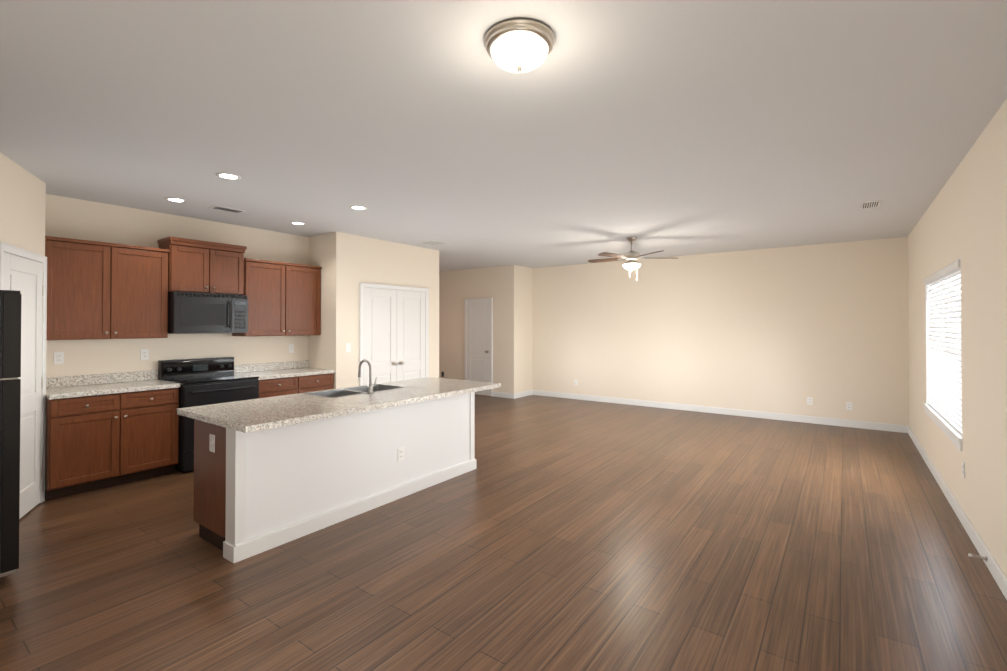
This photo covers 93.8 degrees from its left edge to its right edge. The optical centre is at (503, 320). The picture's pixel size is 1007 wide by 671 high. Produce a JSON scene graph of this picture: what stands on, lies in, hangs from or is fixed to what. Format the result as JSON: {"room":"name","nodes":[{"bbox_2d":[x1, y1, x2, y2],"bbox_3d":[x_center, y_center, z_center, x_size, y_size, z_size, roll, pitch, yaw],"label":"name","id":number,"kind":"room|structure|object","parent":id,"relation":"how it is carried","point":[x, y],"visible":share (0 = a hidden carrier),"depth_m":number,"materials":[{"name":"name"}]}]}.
{"room":"kitchen","nodes":[
{"label":"kitchen","id":0,"kind":"room"},
{"bbox_2d":[0,153,45,255],"bbox_3d":[-3.808,0.168,3.632,0.110,2.740,0.970,0,-1,-28],"label":"wall","id":1,"kind":"structure","parent":0,"point":[22,205],"depth_m":3.68,"materials":[{"name":"beige paint"}]},
{"bbox_2d":[0,242,46,518],"bbox_3d":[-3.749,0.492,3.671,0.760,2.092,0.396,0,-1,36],"label":"pantry door","id":2,"kind":"structure","parent":1,"relation":"in","point":[23,272],"depth_m":3.81,"materials":[{"name":"white paint"}]},
{"bbox_2d":[45,194,307,378],"bbox_3d":[-3.965,0.181,5.010,0.150,2.740,4.300,0,-1,36],"label":"wall","id":3,"kind":"structure","parent":0,"point":[71,218],"depth_m":5.12,"materials":[{"name":"beige paint"}]},
{"bbox_2d":[54,352,63,363],"bbox_3d":[-4.240,0.356,4.491,0.008,0.116,0.072,0,-1,36],"label":"electrical outlet","id":4,"kind":"object","parent":3,"relation":"attached to","point":[58,357],"visible":1,"depth_m":4.49,"materials":[{"name":"white plastic"}]},
{"bbox_2d":[45,236,168,339],"bbox_3d":[-3.920,-0.287,4.645,0.352,0.930,0.969,0,-1,36],"label":"upper cabinet","id":5,"kind":"object","parent":3,"relation":"attached to","point":[100,290],"visible":0.94,"depth_m":4.53,"materials":[{"name":"brown wood"}]},
{"bbox_2d":[140,349,148,359],"bbox_3d":[-3.842,0.361,5.042,0.008,0.116,0.072,0,-1,36],"label":"electrical outlet","id":6,"kind":"object","parent":3,"relation":"attached to","point":[144,354],"visible":1,"depth_m":5.04,"materials":[{"name":"white plastic"}]},
{"bbox_2d":[157,236,246,294],"bbox_3d":[-3.405,-0.593,5.352,0.362,0.575,0.784,0,-1,36],"label":"upper cabinet","id":7,"kind":"object","parent":3,"relation":"attached to","point":[197,266],"visible":1,"depth_m":5.22,"materials":[{"name":"brown wood"}]},
{"bbox_2d":[168,292,247,333],"bbox_3d":[-3.361,-0.081,5.316,0.467,0.440,0.756,0,-1,36],"label":"over-the-range microwave","id":8,"kind":"object","parent":7,"relation":"attached to","point":[189,312],"visible":1,"depth_m":5.15,"materials":[{"name":"black metal"}]},
{"bbox_2d":[232,258,321,335],"bbox_3d":[-2.886,-0.274,6.075,0.352,0.930,1.009,0,-1,36],"label":"upper cabinet","id":9,"kind":"object","parent":3,"relation":"attached to","point":[284,298],"visible":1,"depth_m":5.95,"materials":[{"name":"brown wood"}]},
{"bbox_2d":[289,344,293,352],"bbox_3d":[-2.875,0.374,6.379,0.008,0.116,0.072,0,-1,36],"label":"electrical outlet","id":10,"kind":"object","parent":3,"relation":"attached to","point":[291,348],"visible":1,"depth_m":6.38,"materials":[{"name":"white plastic"}]},
{"bbox_2d":[308,233,329,368],"bbox_3d":[-2.486,0.195,6.501,0.500,2.740,0.150,0,-1,36],"label":"wall","id":11,"kind":"structure","parent":0,"point":[318,255],"depth_m":6.39,"materials":[{"name":"beige paint"}]},
{"bbox_2d":[329,232,438,388],"bbox_3d":[-1.695,0.200,7.040,0.150,2.740,1.950,0,-1,36],"label":"wall","id":12,"kind":"structure","parent":0,"point":[355,260],"depth_m":6.50,"materials":[{"name":"beige paint"}]},
{"bbox_2d":[346,343,350,351],"bbox_3d":[-2.092,0.364,6.350,0.012,0.116,0.072,0,-1,36],"label":"light switch","id":13,"kind":"object","parent":12,"relation":"attached to","point":[348,347],"visible":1,"depth_m":6.35,"materials":[{"name":"white plastic"}]},
{"bbox_2d":[359,283,428,385],"bbox_3d":[-1.571,0.524,7.001,0.090,2.092,1.312,0,-1,36],"label":"double pantry door","id":14,"kind":"structure","parent":12,"relation":"in","point":[393,334],"depth_m":6.96,"materials":[{"name":"white paint"}]},
{"bbox_2d":[439,265,517,395],"bbox_3d":[-1.200,0.235,10.754,3.600,2.740,0.150,0,-1,36],"label":"wall","id":15,"kind":"structure","parent":0,"point":[497,284],"depth_m":10.10,"materials":[{"name":"beige paint"}]},
{"bbox_2d":[465,298,492,396],"bbox_3d":[-0.562,0.557,10.140,0.750,2.085,0.090,0,-1,36],"label":"hall door","id":16,"kind":"structure","parent":15,"relation":"in","point":[478,339],"depth_m":10.14,"materials":[{"name":"white paint"}]},
{"bbox_2d":[493,392,512,397],"bbox_3d":[-0.020,1.543,9.787,0.510,0.106,0.014,0,-1,36],"label":"baseboard","id":17,"kind":"structure","parent":15,"relation":"attached to","point":[495,394],"depth_m":9.78,"materials":[{"name":"white paint"}]},
{"bbox_2d":[0,395,1006,670],"bbox_3d":[-0.869,1.618,5.780,10.250,0.120,9.500,0,-1,36],"label":"floor","id":18,"kind":"structure","parent":0,"point":[552,533],"depth_m":2.90,"materials":[{"name":"wood"}]},
{"bbox_2d":[0,290,21,576],"bbox_3d":[-3.387,0.675,2.700,0.769,1.708,0.881,0,-1,36],"label":"refrigerator","id":19,"kind":"object","parent":18,"relation":"on","point":[10,350],"visible":1,"depth_m":2.75,"materials":[{"name":"black metal"}]},
{"bbox_2d":[45,370,179,500],"bbox_3d":[-3.798,1.039,4.545,0.652,1.015,0.969,0,-1,36],"label":"base cabinet","id":20,"kind":"object","parent":18,"relation":"on","point":[105,430],"visible":1,"depth_m":4.36,"materials":[{"name":"brown wood"}]},
{"bbox_2d":[158,357,258,472],"bbox_3d":[-3.244,0.993,5.221,0.740,1.120,0.762,0,-1,36],"label":"range","id":21,"kind":"object","parent":18,"relation":"on","point":[208,381],"visible":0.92,"depth_m":5.09,"materials":[{"name":"black metal"}]},
{"bbox_2d":[234,360,334,397],"bbox_3d":[-2.764,1.053,5.975,0.652,1.015,1.009,0,-1,36],"label":"base cabinet","id":22,"kind":"object","parent":18,"relation":"on","point":[284,378],"visible":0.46,"depth_m":5.87,"materials":[{"name":"brown wood"}]},
{"bbox_2d":[189,393,475,562],"bbox_3d":[-1.291,1.106,4.172,0.736,0.874,2.422,0,-1,36],"label":"kitchen island","id":23,"kind":"object","parent":18,"relation":"on","point":[272,472],"depth_m":3.47,"materials":[{"name":"paint"}]},
{"bbox_2d":[209,434,214,452],"bbox_3d":[-1.987,0.834,3.209,0.072,0.116,0.008,0,-1,36],"label":"outlet","id":24,"kind":"object","parent":23,"relation":"attached to","point":[211,443],"visible":1,"depth_m":3.20,"materials":[{"name":"white plastic"}]},
{"bbox_2d":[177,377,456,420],"bbox_3d":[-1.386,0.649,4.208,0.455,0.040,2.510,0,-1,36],"label":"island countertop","id":25,"kind":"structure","parent":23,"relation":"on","point":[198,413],"depth_m":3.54,"materials":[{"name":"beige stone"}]},
{"bbox_2d":[309,385,408,396],"bbox_3d":[-1.318,0.735,4.250,0.431,0.218,0.836,0,-1,36],"label":"sink","id":26,"kind":"object","parent":25,"relation":"in","point":[349,392],"depth_m":4.33,"materials":[{"name":"silver metal"}]},
{"bbox_2d":[358,359,376,392],"bbox_3d":[-1.198,0.481,4.139,0.193,0.286,0.093,0,-1,36],"label":"faucet","id":27,"kind":"object","parent":25,"relation":"on","point":[370,388],"visible":1,"depth_m":4.08,"materials":[{"name":"silver metal"}]},
{"bbox_2d":[205,381,500,432],"bbox_3d":[-0.983,0.646,3.916,0.540,0.040,2.510,0,-1,36],"label":"island countertop","id":28,"kind":"structure","parent":23,"relation":"on","point":[273,416],"depth_m":3.45,"materials":[{"name":"beige stone"}]},
{"bbox_2d":[398,447,403,461],"bbox_3d":[-0.895,1.168,4.126,0.008,0.116,0.072,0,-1,36],"label":"outlet","id":29,"kind":"object","parent":23,"relation":"attached to","point":[401,454],"visible":1,"depth_m":4.12,"materials":[{"name":"white plastic"}]},
{"bbox_2d":[0,0,1006,271],"bbox_3d":[-0.869,-1.242,5.807,10.250,0.120,9.500,0,-1,36],"label":"ceiling","id":30,"kind":"structure","parent":0,"point":[666,128],"depth_m":2.79,"materials":[{"name":"paint"}]},
{"bbox_2d":[164,197,186,202],"bbox_3d":[-3.227,-1.189,4.637,0.184,0.006,0.184,0,-1,36],"label":"recessed light","id":31,"kind":"object","parent":30,"relation":"in","point":[174,199],"visible":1,"depth_m":4.62,"materials":[{"name":"white paint"}]},
{"bbox_2d":[209,205,245,213],"bbox_3d":[-2.937,-1.185,5.020,0.160,0.008,0.300,0,-1,36],"label":"ceiling vent","id":32,"kind":"object","parent":30,"relation":"in","point":[222,208],"visible":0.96,"depth_m":5.00,"materials":[{"name":"white metal"}]},
{"bbox_2d":[216,172,240,179],"bbox_3d":[-2.278,-1.196,3.901,0.184,0.006,0.184,0,-1,36],"label":"recessed light","id":33,"kind":"object","parent":30,"relation":"in","point":[228,176],"visible":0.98,"depth_m":3.89,"materials":[{"name":"white paint"}]},
{"bbox_2d":[290,222,305,224],"bbox_3d":[-2.489,-1.179,5.708,0.184,0.006,0.184,0,-1,36],"label":"recessed light","id":34,"kind":"object","parent":30,"relation":"in","point":[297,223],"visible":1,"depth_m":5.71,"materials":[{"name":"white paint"}]},
{"bbox_2d":[350,205,367,209],"bbox_3d":[-1.522,-1.186,4.946,0.184,0.006,0.184,0,-1,36],"label":"recessed light","id":35,"kind":"object","parent":30,"relation":"in","point":[356,207],"visible":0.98,"depth_m":4.93,"materials":[{"name":"white paint"}]},
{"bbox_2d":[419,240,446,244],"bbox_3d":[-1.050,-1.166,7.049,0.300,0.008,0.300,0,-1,36],"label":"ceiling vent","id":36,"kind":"object","parent":30,"relation":"in","point":[432,242],"visible":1,"depth_m":7.00,"materials":[{"name":"white metal"}]},
{"bbox_2d":[484,18,554,72],"bbox_3d":[0.069,-1.145,2.043,0.306,0.141,0.306,0,-1,36],"label":"dome ceiling light","id":37,"kind":"object","parent":30,"relation":"attached to","point":[518,45],"visible":1,"depth_m":1.96,"materials":[{"name":"white glass"}]},
{"bbox_2d":[588,237,676,279],"bbox_3d":[1.762,-0.872,6.674,1.224,0.602,1.265,0,-1,36],"label":"ceiling fan","id":38,"kind":"object","parent":30,"relation":"hanging from","point":[631,257],"visible":1,"depth_m":6.57,"materials":[{"name":"silver metal"}]},
{"bbox_2d":[860,200,880,208],"bbox_3d":[3.755,-1.187,4.820,0.160,0.008,0.300,0,-1,36],"label":"ceiling vent","id":39,"kind":"object","parent":30,"relation":"in","point":[870,204],"visible":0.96,"depth_m":4.80,"materials":[{"name":"white metal"}]},
{"bbox_2d":[518,266,531,392],"bbox_3d":[0.403,0.228,10.027,0.150,2.740,0.550,0,-1,36],"label":"wall","id":40,"kind":"structure","parent":0,"point":[524,328],"depth_m":9.97,"materials":[{"name":"beige paint"}]},
{"bbox_2d":[513,390,532,398],"bbox_3d":[0.415,1.544,9.892,0.014,0.106,0.694,0,-1,36],"label":"baseboard","id":41,"kind":"structure","parent":40,"relation":"attached to","point":[526,393],"depth_m":9.89,"materials":[{"name":"white paint"}]},
{"bbox_2d":[532,237,908,425],"bbox_3d":[3.120,0.214,8.494,6.350,2.740,0.150,0,-1,36],"label":"wall","id":42,"kind":"structure","parent":0,"point":[786,330],"depth_m":7.81,"materials":[{"name":"beige paint"}]},
{"bbox_2d":[533,390,904,432],"bbox_3d":[3.124,1.530,8.376,6.180,0.106,0.017,0,-1,36],"label":"baseboard","id":43,"kind":"structure","parent":42,"relation":"attached to","point":[747,413],"depth_m":7.80,"materials":[{"name":"white paint"}]},
{"bbox_2d":[807,397,812,404],"bbox_3d":[4.706,1.232,7.238,0.072,0.116,0.008,0,-1,36],"label":"electrical outlet","id":44,"kind":"object","parent":42,"relation":"attached to","point":[809,401],"visible":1,"depth_m":7.24,"materials":[{"name":"white plastic"}]},
{"bbox_2d":[846,402,851,409],"bbox_3d":[5.103,1.259,6.951,0.072,0.116,0.008,0,-1,36],"label":"electrical outlet","id":45,"kind":"object","parent":42,"relation":"attached to","point":[848,405],"visible":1,"depth_m":6.95,"materials":[{"name":"white plastic"}]},
{"bbox_2d":[908,99,1006,576],"bbox_3d":[3.106,0.161,2.920,0.160,2.740,9.200,0,-1,36],"label":"wall","id":46,"kind":"structure","parent":0,"point":[964,217],"depth_m":3.20,"materials":[{"name":"beige paint"}]},
{"bbox_2d":[924,258,962,450],"bbox_3d":[4.123,0.262,4.343,0.180,1.475,1.980,0,-1,36],"label":"window","id":47,"kind":"structure","parent":46,"relation":"in","point":[951,433],"depth_m":4.82,"materials":[{"name":"white paint"}]},
{"bbox_2d":[924,260,961,434],"bbox_3d":[4.082,0.220,4.373,0.062,1.362,1.908,0,-1,36],"label":"window blinds","id":48,"kind":"object","parent":47,"relation":"attached to","point":[945,310],"visible":0.94,"depth_m":4.25,"materials":[{"name":"white paint"}]},
{"bbox_2d":[905,425,1006,599],"bbox_3d":[3.034,1.479,2.960,0.017,0.106,8.900,0,-1,36],"label":"baseboard","id":49,"kind":"structure","parent":46,"relation":"attached to","point":[996,571],"depth_m":3.41,"materials":[{"name":"white paint"}]},
{"bbox_2d":[968,553,986,560],"bbox_3d":[2.966,1.477,2.947,0.082,0.028,0.028,0,-1,36],"label":"door stop","id":50,"kind":"object","parent":49,"relation":"attached to","point":[975,556],"visible":1,"depth_m":2.94,"materials":[{"name":"silver metal"}]},
{"bbox_2d":[962,460,964,477],"bbox_3d":[3.459,1.117,3.544,0.008,0.116,0.072,0,-1,36],"label":"electrical outlet","id":51,"kind":"object","parent":46,"relation":"attached to","point":[963,468],"visible":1,"depth_m":3.53,"materials":[{"name":"white plastic"}]}
]}

